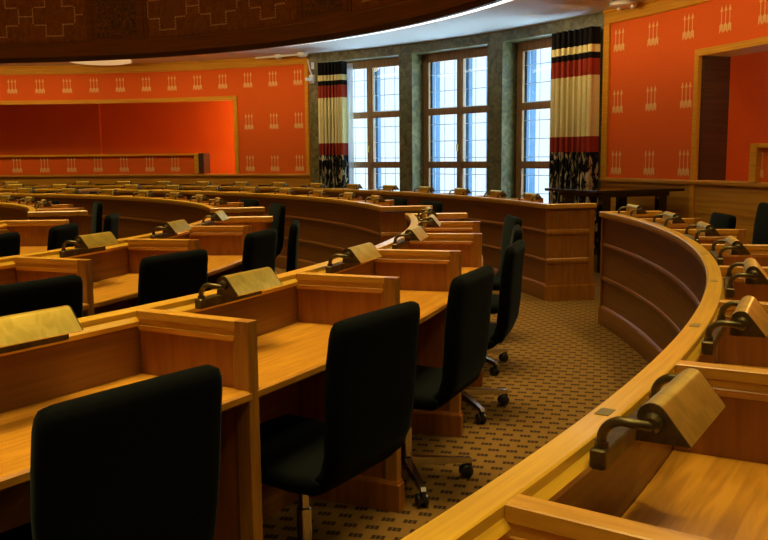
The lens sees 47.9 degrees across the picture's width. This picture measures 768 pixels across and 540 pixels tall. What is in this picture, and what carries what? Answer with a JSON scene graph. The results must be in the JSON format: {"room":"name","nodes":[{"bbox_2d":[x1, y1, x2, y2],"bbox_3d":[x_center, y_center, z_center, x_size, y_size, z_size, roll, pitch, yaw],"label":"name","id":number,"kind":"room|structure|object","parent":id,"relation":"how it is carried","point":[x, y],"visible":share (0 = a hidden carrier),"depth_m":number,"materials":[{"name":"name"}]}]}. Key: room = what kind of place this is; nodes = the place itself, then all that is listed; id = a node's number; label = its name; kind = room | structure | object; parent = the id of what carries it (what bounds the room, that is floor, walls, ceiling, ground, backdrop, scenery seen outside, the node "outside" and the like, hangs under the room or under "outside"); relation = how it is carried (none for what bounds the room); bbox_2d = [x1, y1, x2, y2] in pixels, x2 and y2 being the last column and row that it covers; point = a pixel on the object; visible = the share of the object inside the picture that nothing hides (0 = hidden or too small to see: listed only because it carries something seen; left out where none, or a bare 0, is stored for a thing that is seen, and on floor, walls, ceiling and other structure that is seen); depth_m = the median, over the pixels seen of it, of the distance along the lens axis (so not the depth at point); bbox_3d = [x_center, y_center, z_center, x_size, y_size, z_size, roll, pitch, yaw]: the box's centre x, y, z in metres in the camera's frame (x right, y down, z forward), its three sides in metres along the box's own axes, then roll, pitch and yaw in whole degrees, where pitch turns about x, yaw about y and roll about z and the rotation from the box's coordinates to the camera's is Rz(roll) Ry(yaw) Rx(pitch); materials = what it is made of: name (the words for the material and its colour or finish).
{"room":"assembly chamber","nodes":[
{"label":"assembly chamber","id":0,"kind":"room"},
{"bbox_2d":[0,156,194,174],"bbox_3d":[-7.063,-2.196,18.191,6.768,0.370,0.638,0,7,2],"label":"wall","id":1,"kind":"structure","parent":0,"point":[94,164],"depth_m":18.30,"materials":[{"name":"paint"}]},
{"bbox_2d":[0,153,198,173],"bbox_3d":[-7.094,-2.222,18.193,6.722,0.420,0.688,0,7,2],"label":"trim","id":2,"kind":"structure","parent":1,"relation":"attached to","point":[196,164],"depth_m":18.15,"materials":[{"name":"brown wood"}]},
{"bbox_2d":[0,100,234,174],"bbox_3d":[-6.464,-2.928,19.033,9.231,2.000,2.666,0,8,4],"label":"wall","id":3,"kind":"structure","parent":0,"point":[204,126],"depth_m":20.12,"materials":[{"name":"red paper"}]},
{"bbox_2d":[0,174,310,188],"bbox_3d":[-6.460,-1.421,17.926,10.357,1.100,1.327,0,8,5],"label":"baseboard","id":4,"kind":"structure","parent":3,"relation":"attached to","point":[293,180],"depth_m":18.07,"materials":[{"name":"brown wood"}]},
{"bbox_2d":[0,64,310,173],"bbox_3d":[-6.473,-2.980,17.742,10.357,2.140,1.286,0,8,5],"label":"wall","id":5,"kind":"structure","parent":0,"point":[271,99],"depth_m":17.34,"materials":[{"name":"orange paper"}]},
{"bbox_2d":[0,54,308,74],"bbox_3d":[-6.485,-4.128,17.568,10.357,0.178,1.332,0,8,5],"label":"trim","id":6,"kind":"structure","parent":5,"relation":"attached to","point":[290,60],"depth_m":17.77,"materials":[{"name":"brown wood"}]},
{"bbox_2d":[0,64,309,173],"bbox_3d":[-5.864,-3.015,17.779,9.186,2.090,1.061,1,8,8],"label":"trim","id":7,"kind":"structure","parent":5,"relation":"attached to","point":[306,83],"depth_m":17.54,"materials":[{"name":"brown wood"}]},
{"bbox_2d":[198,153,209,173],"bbox_3d":[-3.716,-2.207,17.856,0.126,0.416,0.255,2,8,18],"label":"trim","id":8,"kind":"structure","parent":5,"relation":"attached to","point":[203,158],"depth_m":17.75,"materials":[{"name":"brown wood"}]},
{"bbox_2d":[0,0,647,65],"bbox_3d":[-7.521,-2.766,6.221,25.196,0.100,25.198,-1,7,0],"label":"ceiling","id":9,"kind":"structure","parent":0,"point":[513,14],"depth_m":13.36,"materials":[{"name":"beige paint"}]},
{"bbox_2d":[71,59,131,64],"bbox_3d":[-5.548,-4.089,16.860,1.200,0.085,1.200,1,8,10],"label":"ceiling lamp","id":10,"kind":"object","parent":9,"relation":"attached to","point":[108,62],"visible":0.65,"depth_m":16.85,"materials":[{"name":"white"}]},
{"bbox_2d":[0,0,503,63],"bbox_3d":[-7.529,-3.421,6.135,19.139,1.840,19.140,4,9,30],"label":"trim","id":11,"kind":"structure","parent":9,"relation":"attached to","point":[31,31],"depth_m":14.65,"materials":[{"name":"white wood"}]},
{"bbox_2d":[255,52,307,58],"bbox_3d":[-1.952,-4.043,16.340,1.180,0.085,0.200,4,9,29],"label":"track","id":12,"kind":"object","parent":9,"relation":"attached to","point":[299,54],"visible":1,"depth_m":16.29,"materials":[{"name":"white metal"}]},
{"bbox_2d":[285,0,511,46],"bbox_3d":[-7.521,-2.626,6.240,19.499,0.180,19.500,4,9,30],"label":"light","id":13,"kind":"object","parent":9,"relation":"attached to","point":[504,1],"visible":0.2,"depth_m":10.98,"materials":[{"name":"white"}]},
{"bbox_2d":[608,0,637,10],"bbox_3d":[3.094,-3.419,11.190,0.380,0.096,0.380,-4,8,-25],"label":"ceiling spotlight","id":14,"kind":"object","parent":9,"relation":"attached to","point":[622,4],"visible":1,"depth_m":11.08,"materials":[{"name":"white metal"}]},
{"bbox_2d":[263,254,648,539],"bbox_3d":[-7.491,0.674,6.674,26.400,0.100,26.400,-1,7,0],"label":"floor","id":15,"kind":"structure","parent":0,"point":[562,364],"depth_m":4.84,"materials":[{"name":"beige carpet"}]},
{"bbox_2d":[0,232,19,256],"bbox_3d":[-2.731,0.240,5.602,0.611,0.950,0.515,1,8,10],"label":"swivel chair","id":16,"kind":"object","parent":15,"relation":"on","point":[10,241],"visible":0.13,"depth_m":5.59,"materials":[{"name":"black fabric"}]},
{"bbox_2d":[0,219,68,253],"bbox_3d":[-3.211,0.320,5.040,0.898,0.950,4.011,2,8,20],"label":"desk","id":17,"kind":"object","parent":15,"relation":"on","point":[33,233],"visible":0.23,"depth_m":6.77,"materials":[{"name":"brown wood"}]},
{"bbox_2d":[0,275,82,317],"bbox_3d":[-1.607,0.496,3.578,0.611,0.950,0.515,4,9,31],"label":"swivel chair","id":18,"kind":"object","parent":15,"relation":"on","point":[27,296],"visible":0.14,"depth_m":3.39,"materials":[{"name":"black fabric"}]},
{"bbox_2d":[0,199,87,235],"bbox_3d":[-4.873,-0.314,9.977,5.775,0.950,1.371,5,9,37],"label":"desk","id":19,"kind":"object","parent":15,"relation":"on","point":[11,210],"visible":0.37,"depth_m":8.32,"materials":[{"name":"brown wood"}]},
{"bbox_2d":[0,195,17,202],"bbox_3d":[-4.291,-0.796,9.806,0.360,0.111,0.149,7,10,44],"label":"reading lamp","id":20,"kind":"object","parent":19,"relation":"attached to","point":[6,198],"visible":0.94,"depth_m":9.75,"materials":[{"name":"brown metal"}]},
{"bbox_2d":[18,196,36,205],"bbox_3d":[-3.805,-0.728,9.255,0.149,0.111,0.360,-6,9,-36],"label":"reading lamp","id":21,"kind":"object","parent":19,"relation":"attached to","point":[26,199],"visible":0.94,"depth_m":9.17,"materials":[{"name":"brown metal"}]},
{"bbox_2d":[34,199,52,208],"bbox_3d":[-3.385,-0.642,8.577,0.149,0.111,0.360,-4,8,-26],"label":"reading lamp","id":22,"kind":"object","parent":19,"relation":"attached to","point":[44,203],"visible":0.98,"depth_m":8.47,"materials":[{"name":"brown metal"}]},
{"bbox_2d":[0,188,99,194],"bbox_3d":[-7.985,-0.825,14.081,6.696,0.950,1.206,-1,8,-4],"label":"desk","id":23,"kind":"object","parent":15,"relation":"on","point":[43,190],"visible":0.18,"depth_m":13.89,"materials":[{"name":"brown wood"}]},
{"bbox_2d":[3,184,24,188],"bbox_3d":[-6.038,-1.347,14.117,0.360,0.111,0.149,1,8,11],"label":"reading lamp","id":24,"kind":"object","parent":23,"relation":"attached to","point":[8,185],"visible":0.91,"depth_m":14.10,"materials":[{"name":"brown metal"}]},
{"bbox_2d":[48,184,69,188],"bbox_3d":[-5.221,-1.327,13.915,0.360,0.111,0.149,2,8,17],"label":"reading lamp","id":25,"kind":"object","parent":23,"relation":"attached to","point":[53,185],"visible":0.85,"depth_m":13.90,"materials":[{"name":"brown metal"}]},
{"bbox_2d":[47,223,78,250],"bbox_3d":[-2.593,0.143,6.335,0.611,0.950,0.515,0,7,1],"label":"swivel chair","id":26,"kind":"object","parent":15,"relation":"on","point":[57,235],"visible":0.11,"depth_m":6.16,"materials":[{"name":"black fabric"}]},
{"bbox_2d":[92,201,102,233],"bbox_3d":[-3.437,-0.276,9.578,0.611,0.950,0.515,-4,8,-24],"label":"swivel chair","id":27,"kind":"object","parent":15,"relation":"on","point":[97,206],"visible":0.12,"depth_m":9.46,"materials":[{"name":"black fabric"}]},
{"bbox_2d":[0,364,221,539],"bbox_3d":[-0.740,0.690,2.042,0.611,0.950,0.515,5,9,36],"label":"swivel chair","id":28,"kind":"object","parent":15,"relation":"on","point":[140,460],"visible":1,"depth_m":1.81,"materials":[{"name":"black fabric"}]},
{"bbox_2d":[103,212,118,238],"bbox_3d":[-2.612,-0.005,7.458,0.611,0.950,0.515,-2,8,-8],"label":"swivel chair","id":29,"kind":"object","parent":15,"relation":"on","point":[111,221],"visible":0.07,"depth_m":7.31,"materials":[{"name":"black fabric"}]},
{"bbox_2d":[0,192,264,238],"bbox_3d":[-4.433,-0.482,11.223,8.692,0.950,2.055,4,9,33],"label":"curved desk row","id":30,"kind":"object","parent":15,"relation":"on","point":[138,215],"visible":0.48,"depth_m":10.65,"materials":[{"name":"brown wood"}]},
{"bbox_2d":[13,188,35,193],"bbox_3d":[-5.077,-1.106,12.219,0.360,0.111,0.149,3,8,23],"label":"reading lamp","id":31,"kind":"object","parent":30,"relation":"attached to","point":[19,190],"visible":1,"depth_m":12.20,"materials":[{"name":"brown metal"}]},
{"bbox_2d":[56,188,79,193],"bbox_3d":[-4.321,-1.063,11.839,0.360,0.111,0.149,4,9,31],"label":"reading lamp","id":32,"kind":"object","parent":30,"relation":"attached to","point":[63,190],"visible":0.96,"depth_m":11.82,"materials":[{"name":"brown metal"}]},
{"bbox_2d":[97,189,118,195],"bbox_3d":[-3.625,-1.006,11.362,0.360,0.111,0.149,5,10,38],"label":"reading lamp","id":33,"kind":"object","parent":30,"relation":"attached to","point":[110,192],"visible":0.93,"depth_m":11.33,"materials":[{"name":"brown metal"}]},
{"bbox_2d":[132,190,154,196],"bbox_3d":[-3.000,-0.938,10.795,0.149,0.111,0.360,-8,10,-43],"label":"reading lamp","id":34,"kind":"object","parent":30,"relation":"attached to","point":[140,192],"visible":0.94,"depth_m":10.76,"materials":[{"name":"brown metal"}]},
{"bbox_2d":[164,192,184,199],"bbox_3d":[-2.459,-0.858,10.149,0.149,0.111,0.360,-6,9,-35],"label":"reading lamp","id":35,"kind":"object","parent":30,"relation":"attached to","point":[175,195],"visible":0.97,"depth_m":10.10,"materials":[{"name":"brown metal"}]},
{"bbox_2d":[189,194,209,202],"bbox_3d":[-2.011,-0.768,9.437,0.149,0.111,0.360,-4,8,-28],"label":"reading lamp","id":36,"kind":"object","parent":30,"relation":"attached to","point":[198,197],"visible":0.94,"depth_m":9.34,"materials":[{"name":"brown metal"}]},
{"bbox_2d":[209,197,227,207],"bbox_3d":[-1.664,-0.671,8.671,0.149,0.111,0.360,-3,8,-20],"label":"reading lamp","id":37,"kind":"object","parent":30,"relation":"attached to","point":[219,201],"visible":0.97,"depth_m":8.56,"materials":[{"name":"brown metal"}]},
{"bbox_2d":[0,216,272,316],"bbox_3d":[-1.993,0.415,4.231,1.230,0.950,6.173,3,8,24],"label":"desk row","id":38,"kind":"object","parent":15,"relation":"on","point":[110,276],"visible":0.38,"depth_m":5.00,"materials":[{"name":"brown wood"}]},
{"bbox_2d":[59,232,118,257],"bbox_3d":[-1.562,-0.140,4.629,0.149,0.111,0.360,2,8,18],"label":"reading lamp","id":39,"kind":"object","parent":38,"relation":"attached to","point":[89,243],"visible":1,"depth_m":4.57,"materials":[{"name":"brown metal"}]},
{"bbox_2d":[150,219,191,238],"bbox_3d":[-1.345,-0.258,5.509,0.149,0.111,0.360,1,8,10],"label":"reading lamp","id":40,"kind":"object","parent":38,"relation":"attached to","point":[170,229],"visible":0.98,"depth_m":5.43,"materials":[{"name":"brown metal"}]},
{"bbox_2d":[201,210,228,225],"bbox_3d":[-1.260,-0.386,6.476,0.149,0.111,0.360,0,7,1],"label":"reading lamp","id":41,"kind":"object","parent":38,"relation":"attached to","point":[220,215],"visible":0.99,"depth_m":6.35,"materials":[{"name":"brown metal"}]},
{"bbox_2d":[138,249,207,305],"bbox_3d":[-1.282,0.370,4.515,0.611,0.950,0.515,4,9,28],"label":"swivel chair","id":42,"kind":"object","parent":15,"relation":"on","point":[163,277],"visible":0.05,"depth_m":4.28,"materials":[{"name":"black fabric"}]},
{"bbox_2d":[0,213,482,539],"bbox_3d":[-0.685,0.491,3.563,1.491,0.950,7.977,3,8,24],"label":"desk row","id":43,"kind":"object","parent":15,"relation":"on","point":[269,348],"visible":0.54,"depth_m":2.72,"materials":[{"name":"brown wood"}]},
{"bbox_2d":[0,305,82,353],"bbox_3d":[-0.949,0.166,2.261,0.149,0.111,0.360,4,9,33],"label":"reading lamp","id":44,"kind":"object","parent":43,"relation":"attached to","point":[20,331],"visible":1,"depth_m":2.26,"materials":[{"name":"brown metal"}]},
{"bbox_2d":[195,267,282,308],"bbox_3d":[-0.494,0.059,3.042,0.149,0.111,0.360,3,8,26],"label":"reading lamp","id":45,"kind":"object","parent":43,"relation":"attached to","point":[241,285],"visible":1,"depth_m":2.97,"materials":[{"name":"brown metal"}]},
{"bbox_2d":[326,242,381,273],"bbox_3d":[-0.124,-0.057,3.895,0.149,0.111,0.360,2,8,20],"label":"reading lamp","id":46,"kind":"object","parent":43,"relation":"attached to","point":[354,256],"visible":1,"depth_m":3.81,"materials":[{"name":"brown metal"}]},
{"bbox_2d":[392,225,427,248],"bbox_3d":[0.154,-0.184,4.845,0.149,0.111,0.360,1,8,12],"label":"reading lamp","id":47,"kind":"object","parent":43,"relation":"attached to","point":[416,233],"visible":0.99,"depth_m":4.72,"materials":[{"name":"brown metal"}]},
{"bbox_2d":[417,206,438,221],"bbox_3d":[0.339,-0.430,6.704,0.149,0.111,0.360,-1,7,-1],"label":"reading lamp","id":48,"kind":"object","parent":43,"relation":"attached to","point":[428,211],"visible":0.94,"depth_m":6.57,"materials":[{"name":"brown metal"}]},
{"bbox_2d":[418,214,440,229],"bbox_3d":[0.303,-0.307,5.769,0.149,0.111,0.360,0,8,6],"label":"reading lamp","id":49,"kind":"object","parent":43,"relation":"attached to","point":[432,221],"visible":0.88,"depth_m":5.63,"materials":[{"name":"brown metal"}]},
{"bbox_2d":[239,198,258,206],"bbox_3d":[-1.774,-0.323,9.820,0.611,0.950,0.515,-6,9,-34],"label":"swivel chair","id":50,"kind":"object","parent":15,"relation":"on","point":[247,202],"visible":0.06,"depth_m":9.82,"materials":[{"name":"black fabric"}]},
{"bbox_2d":[242,228,276,271],"bbox_3d":[-1.057,0.210,5.716,0.611,0.950,0.515,1,8,14],"label":"swivel chair","id":51,"kind":"object","parent":15,"relation":"on","point":[259,248],"visible":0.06,"depth_m":5.52,"materials":[{"name":"black fabric"}]},
{"bbox_2d":[98,188,432,268],"bbox_3d":[-1.731,-0.519,11.314,1.361,0.950,7.440,-7,10,-39],"label":"curved desk row","id":52,"kind":"object","parent":15,"relation":"on","point":[328,226],"visible":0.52,"depth_m":10.09,"materials":[{"name":"brown wood"}]},
{"bbox_2d":[121,184,141,189],"bbox_3d":[-3.904,-1.269,13.378,0.360,0.111,0.149,3,8,27],"label":"reading lamp","id":53,"kind":"object","parent":52,"relation":"attached to","point":[127,186],"visible":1,"depth_m":13.37,"materials":[{"name":"brown metal"}]},
{"bbox_2d":[162,185,182,189],"bbox_3d":[-3.157,-1.218,12.937,0.360,0.111,0.149,4,9,34],"label":"reading lamp","id":54,"kind":"object","parent":52,"relation":"attached to","point":[171,187],"visible":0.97,"depth_m":12.92,"materials":[{"name":"brown metal"}]},
{"bbox_2d":[201,186,221,191],"bbox_3d":[-2.464,-1.156,12.416,0.360,0.111,0.149,6,10,40],"label":"reading lamp","id":55,"kind":"object","parent":52,"relation":"attached to","point":[213,188],"visible":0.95,"depth_m":12.39,"materials":[{"name":"brown metal"}]},
{"bbox_2d":[239,187,259,192],"bbox_3d":[-1.835,-1.083,11.822,0.149,0.111,0.360,-8,10,-43],"label":"reading lamp","id":56,"kind":"object","parent":52,"relation":"attached to","point":[246,189],"visible":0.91,"depth_m":11.79,"materials":[{"name":"brown metal"}]},
{"bbox_2d":[274,188,294,194],"bbox_3d":[-1.275,-1.002,11.162,0.149,0.111,0.360,-6,9,-36],"label":"reading lamp","id":57,"kind":"object","parent":52,"relation":"attached to","point":[287,191],"visible":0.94,"depth_m":11.12,"materials":[{"name":"brown metal"}]},
{"bbox_2d":[307,190,328,196],"bbox_3d":[-0.794,-0.912,10.445,0.149,0.111,0.360,-5,9,-30],"label":"reading lamp","id":58,"kind":"object","parent":52,"relation":"attached to","point":[319,193],"visible":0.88,"depth_m":10.39,"materials":[{"name":"brown metal"}]},
{"bbox_2d":[338,192,358,199],"bbox_3d":[-0.396,-0.815,9.679,0.149,0.111,0.360,-4,8,-24],"label":"reading lamp","id":59,"kind":"object","parent":52,"relation":"attached to","point":[349,195],"visible":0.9,"depth_m":9.62,"materials":[{"name":"brown metal"}]},
{"bbox_2d":[364,195,385,203],"bbox_3d":[-0.086,-0.712,8.874,0.149,0.111,0.360,-3,8,-17],"label":"reading lamp","id":60,"kind":"object","parent":52,"relation":"attached to","point":[374,198],"visible":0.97,"depth_m":8.77,"materials":[{"name":"brown metal"}]},
{"bbox_2d":[269,203,285,257],"bbox_3d":[-1.344,-0.196,8.827,0.611,0.950,0.515,-4,8,-22],"label":"swivel chair","id":61,"kind":"object","parent":15,"relation":"on","point":[276,210],"visible":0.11,"depth_m":8.71,"materials":[{"name":"black fabric"}]},
{"bbox_2d":[286,220,299,271],"bbox_3d":[-0.929,0.117,6.415,0.611,0.950,0.515,-1,8,-3],"label":"swivel chair","id":62,"kind":"object","parent":15,"relation":"on","point":[293,237],"visible":0.07,"depth_m":6.17,"materials":[{"name":"black fabric"}]},
{"bbox_2d":[56,185,596,301],"bbox_3d":[-1.442,-0.712,12.759,11.079,0.950,2.152,7,10,44],"label":"curved desk row","id":63,"kind":"object","parent":15,"relation":"on","point":[558,264],"visible":0.38,"depth_m":8.67,"materials":[{"name":"brown wood"}]},
{"bbox_2d":[342,184,361,189],"bbox_3d":[-0.455,-1.208,12.674,0.149,0.111,0.360,-7,10,-41],"label":"reading lamp","id":64,"kind":"object","parent":63,"relation":"attached to","point":[352,186],"visible":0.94,"depth_m":12.65,"materials":[{"name":"brown metal"}]},
{"bbox_2d":[378,185,398,190],"bbox_3d":[0.073,-1.127,12.021,0.149,0.111,0.360,-6,9,-36],"label":"reading lamp","id":65,"kind":"object","parent":63,"relation":"attached to","point":[385,187],"visible":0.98,"depth_m":12.00,"materials":[{"name":"brown metal"}]},
{"bbox_2d":[414,186,434,192],"bbox_3d":[0.539,-1.040,11.325,0.149,0.111,0.360,-5,9,-31],"label":"reading lamp","id":66,"kind":"object","parent":63,"relation":"attached to","point":[422,189],"visible":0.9,"depth_m":11.30,"materials":[{"name":"brown metal"}]},
{"bbox_2d":[449,188,471,194],"bbox_3d":[0.941,-0.947,10.589,0.149,0.111,0.360,-4,8,-26],"label":"reading lamp","id":67,"kind":"object","parent":63,"relation":"attached to","point":[462,191],"visible":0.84,"depth_m":10.55,"materials":[{"name":"brown metal"}]},
{"bbox_2d":[484,190,506,197],"bbox_3d":[1.274,-0.849,9.821,0.149,0.111,0.360,-3,8,-20],"label":"reading lamp","id":68,"kind":"object","parent":63,"relation":"attached to","point":[496,193],"visible":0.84,"depth_m":9.79,"materials":[{"name":"brown metal"}]},
{"bbox_2d":[518,193,542,201],"bbox_3d":[1.536,-0.747,9.027,0.149,0.111,0.360,-3,8,-15],"label":"reading lamp","id":69,"kind":"object","parent":63,"relation":"attached to","point":[530,196],"visible":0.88,"depth_m":8.99,"materials":[{"name":"brown metal"}]},
{"bbox_2d":[260,301,419,539],"bbox_3d":[-0.246,0.578,2.863,0.611,0.950,0.515,4,9,32],"label":"swivel chair","id":70,"kind":"object","parent":15,"relation":"on","point":[370,372],"visible":0.96,"depth_m":2.66,"materials":[{"name":"black fabric"}]},
{"bbox_2d":[388,197,407,205],"bbox_3d":[-0.091,-0.346,9.876,0.611,0.950,0.515,-4,8,-24],"label":"swivel chair","id":71,"kind":"object","parent":15,"relation":"on","point":[397,201],"visible":0.06,"depth_m":9.81,"materials":[{"name":"black fabric"}]},
{"bbox_2d":[421,201,442,212],"bbox_3d":[0.248,-0.232,8.985,0.611,0.950,0.515,-3,8,-21],"label":"swivel chair","id":72,"kind":"object","parent":15,"relation":"on","point":[437,206],"visible":0.04,"depth_m":8.86,"materials":[{"name":"black fabric"}]},
{"bbox_2d":[401,265,493,506],"bbox_3d":[0.120,0.462,3.721,0.611,0.950,0.515,3,8,24],"label":"swivel chair","id":73,"kind":"object","parent":15,"relation":"on","point":[468,309],"visible":0.58,"depth_m":3.52,"materials":[{"name":"black fabric"}]},
{"bbox_2d":[461,240,524,423],"bbox_3d":[0.450,0.317,4.799,0.611,0.950,0.515,2,8,17],"label":"swivel chair","id":74,"kind":"object","parent":15,"relation":"on","point":[513,259],"visible":0.48,"depth_m":4.56,"materials":[{"name":"black fabric"}]},
{"bbox_2d":[486,225,522,375],"bbox_3d":[0.614,0.183,5.802,0.611,0.950,0.515,0,8,8],"label":"swivel chair","id":75,"kind":"object","parent":15,"relation":"on","point":[517,233],"visible":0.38,"depth_m":5.63,"materials":[{"name":"black fabric"}]},
{"bbox_2d":[490,215,521,342],"bbox_3d":[0.732,0.058,6.749,0.611,0.950,0.515,-1,8,-3],"label":"swivel chair","id":76,"kind":"object","parent":15,"relation":"on","point":[510,221],"visible":0.11,"depth_m":6.71,"materials":[{"name":"black fabric"}]},
{"bbox_2d":[401,211,767,539],"bbox_3d":[0.608,0.580,2.791,1.733,0.952,9.696,3,8,25],"label":"curved desk row","id":77,"kind":"object","parent":15,"relation":"on","point":[661,289],"visible":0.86,"depth_m":1.85,"materials":[{"name":"brown wood"}]},
{"bbox_2d":[617,204,646,216],"bbox_3d":[1.959,-0.458,6.803,0.149,0.111,0.360,-1,7,-2],"label":"reading lamp","id":78,"kind":"object","parent":77,"relation":"attached to","point":[630,208],"visible":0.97,"depth_m":6.71,"materials":[{"name":"brown metal"}]},
{"bbox_2d":[589,368,725,470],"bbox_3d":[0.491,0.252,1.506,0.149,0.111,0.360,4,9,32],"label":"reading lamp","id":79,"kind":"object","parent":77,"relation":"attached to","point":[678,413],"visible":1,"depth_m":1.42,"materials":[{"name":"brown metal"}]},
{"bbox_2d":[652,211,684,227],"bbox_3d":[1.940,-0.337,5.878,0.149,0.111,0.360,0,8,4],"label":"reading lamp","id":80,"kind":"object","parent":77,"relation":"attached to","point":[669,217],"visible":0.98,"depth_m":5.77,"materials":[{"name":"brown metal"}]},
{"bbox_2d":[683,221,720,243],"bbox_3d":[1.829,-0.215,4.960,0.149,0.111,0.360,1,8,10],"label":"reading lamp","id":81,"kind":"object","parent":77,"relation":"attached to","point":[704,229],"visible":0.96,"depth_m":4.83,"materials":[{"name":"brown metal"}]},
{"bbox_2d":[710,236,750,265],"bbox_3d":[1.630,-0.095,4.065,0.149,0.111,0.360,2,8,15],"label":"reading lamp","id":82,"kind":"object","parent":77,"relation":"attached to","point":[733,246],"visible":0.98,"depth_m":3.93,"materials":[{"name":"brown metal"}]},
{"bbox_2d":[701,295,767,354],"bbox_3d":[0.951,0.142,2.311,0.149,0.111,0.360,3,8,27],"label":"reading lamp","id":83,"kind":"object","parent":77,"relation":"attached to","point":[749,319],"visible":1,"depth_m":2.19,"materials":[{"name":"brown metal"}]},
{"bbox_2d":[725,258,767,297],"bbox_3d":[1.338,0.024,3.179,0.149,0.111,0.360,2,8,21],"label":"reading lamp","id":84,"kind":"object","parent":77,"relation":"attached to","point":[753,273],"visible":1,"depth_m":3.05,"materials":[{"name":"brown metal"}]},
{"bbox_2d":[545,186,684,272],"bbox_3d":[2.875,-0.530,10.885,1.300,1.000,1.100,-4,8,-22],"label":"side table","id":85,"kind":"object","parent":15,"relation":"on","point":[604,194],"visible":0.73,"depth_m":10.50,"materials":[{"name":"black paint"}]},
{"bbox_2d":[709,212,735,228],"bbox_3d":[2.390,0.030,6.843,0.611,0.950,0.515,0,7,3],"label":"swivel chair","id":86,"kind":"object","parent":15,"relation":"on","point":[717,220],"visible":0.09,"depth_m":6.69,"materials":[{"name":"black fabric"}]},
{"bbox_2d":[752,202,767,244],"bbox_3d":[2.349,0.089,5.897,0.611,1.080,0.515,0,8,4],"label":"swivel chair","id":87,"kind":"object","parent":15,"relation":"on","point":[760,231],"visible":0.03,"depth_m":5.91,"materials":[{"name":"black fabric"}]},
{"bbox_2d":[309,12,603,254],"bbox_3d":[1.138,-2.209,14.696,0.910,3.368,6.708,-8,10,-44],"label":"wall","id":88,"kind":"structure","parent":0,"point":[501,46],"depth_m":14.11,"materials":[{"name":"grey stone"}]},
{"bbox_2d":[305,60,314,83],"bbox_3d":[-1.391,-3.764,16.349,0.163,0.445,0.230,4,9,31],"label":"security camera","id":89,"kind":"object","parent":88,"relation":"attached to","point":[311,78],"visible":1,"depth_m":16.36,"materials":[{"name":"white plastic"}]},
{"bbox_2d":[317,61,348,188],"bbox_3d":[-0.954,-2.324,16.257,0.590,3.105,0.210,4,9,33],"label":"curtain","id":90,"kind":"object","parent":88,"relation":"hanging from","point":[332,76],"visible":0.79,"depth_m":16.14,"materials":[{"name":"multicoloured fabric"}]},
{"bbox_2d":[347,63,353,183],"bbox_3d":[-0.626,-2.350,16.343,0.120,3.050,0.030,5,9,34],"label":"sheer curtain","id":91,"kind":"object","parent":88,"relation":"hanging from","point":[349,71],"visible":0.62,"depth_m":16.28,"materials":[{"name":"white fabric"}]},
{"bbox_2d":[347,57,399,190],"bbox_3d":[-0.160,-2.586,16.375,2.410,3.100,0.490,5,9,36],"label":"window","id":92,"kind":"structure","parent":88,"relation":"attached to","point":[373,114],"depth_m":16.23,"materials":[{"name":"brown wood"}]},
{"bbox_2d":[423,47,486,195],"bbox_3d":[1.429,-2.420,15.002,0.490,3.100,2.410,-8,10,-44],"label":"window","id":93,"kind":"structure","parent":88,"relation":"attached to","point":[432,111],"depth_m":15.04,"materials":[{"name":"brown wood"}]},
{"bbox_2d":[516,37,551,197],"bbox_3d":[2.770,-2.218,13.370,0.490,3.100,2.410,-6,9,-34],"label":"window","id":94,"kind":"structure","parent":88,"relation":"attached to","point":[527,104],"depth_m":13.87,"materials":[{"name":"brown wood"}]},
{"bbox_2d":[549,26,600,250],"bbox_3d":[2.719,-1.853,12.424,0.230,3.105,0.876,-5,9,-30],"label":"curtain","id":95,"kind":"object","parent":88,"relation":"hanging from","point":[575,54],"visible":0.74,"depth_m":12.25,"materials":[{"name":"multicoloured fabric"}]},
{"bbox_2d":[607,0,767,179],"bbox_3d":[4.065,-1.772,7.821,0.944,2.140,8.741,-1,8,-7],"label":"wall","id":96,"kind":"structure","parent":0,"point":[652,57],"depth_m":11.00,"materials":[{"name":"orange paper"}]},
{"bbox_2d":[603,0,711,23],"bbox_3d":[4.031,-2.922,7.667,0.990,0.178,8.741,-1,8,-7],"label":"trim","id":97,"kind":"structure","parent":96,"relation":"attached to","point":[650,7],"depth_m":11.12,"materials":[{"name":"brown wood"}]},
{"bbox_2d":[600,177,767,243],"bbox_3d":[4.058,-0.215,8.023,0.986,1.100,8.741,-1,8,-7],"label":"wainscoting","id":98,"kind":"structure","parent":96,"relation":"attached to","point":[740,199],"depth_m":10.30,"materials":[{"name":"brown wood"}]},
{"bbox_2d":[600,23,767,217],"bbox_3d":[4.209,-1.331,8.486,1.049,3.190,7.632,-2,8,-10],"label":"trim","id":99,"kind":"structure","parent":96,"relation":"in","point":[756,45],"depth_m":10.46,"materials":[{"name":"brown wood"}]},
{"bbox_2d":[698,56,730,180],"bbox_3d":[4.000,-1.807,10.462,0.380,1.522,0.043,-3,8,-19],"label":"door frame","id":100,"kind":"structure","parent":96,"relation":"attached to","point":[715,85],"depth_m":10.44,"materials":[{"name":"brown wood"}]},
{"bbox_2d":[722,51,767,180],"bbox_3d":[4.979,-1.522,7.545,1.618,2.000,6.635,-1,8,-6],"label":"wall","id":101,"kind":"structure","parent":96,"relation":"in","point":[748,90],"depth_m":10.59,"materials":[{"name":"paint"}]},
{"bbox_2d":[760,148,767,181],"bbox_3d":[4.406,-0.858,7.211,0.375,0.370,4.812,-1,8,-3],"label":"wall","id":102,"kind":"structure","parent":96,"relation":"in","point":[764,151],"depth_m":9.39,"materials":[{"name":"paint"}]},
{"bbox_2d":[748,143,767,181],"bbox_3d":[4.396,-0.883,7.209,0.454,0.420,4.828,-1,8,-3],"label":"doorway","id":103,"kind":"structure","parent":102,"relation":"attached to","point":[755,148],"depth_m":9.45,"materials":[{"name":"brown wood"}]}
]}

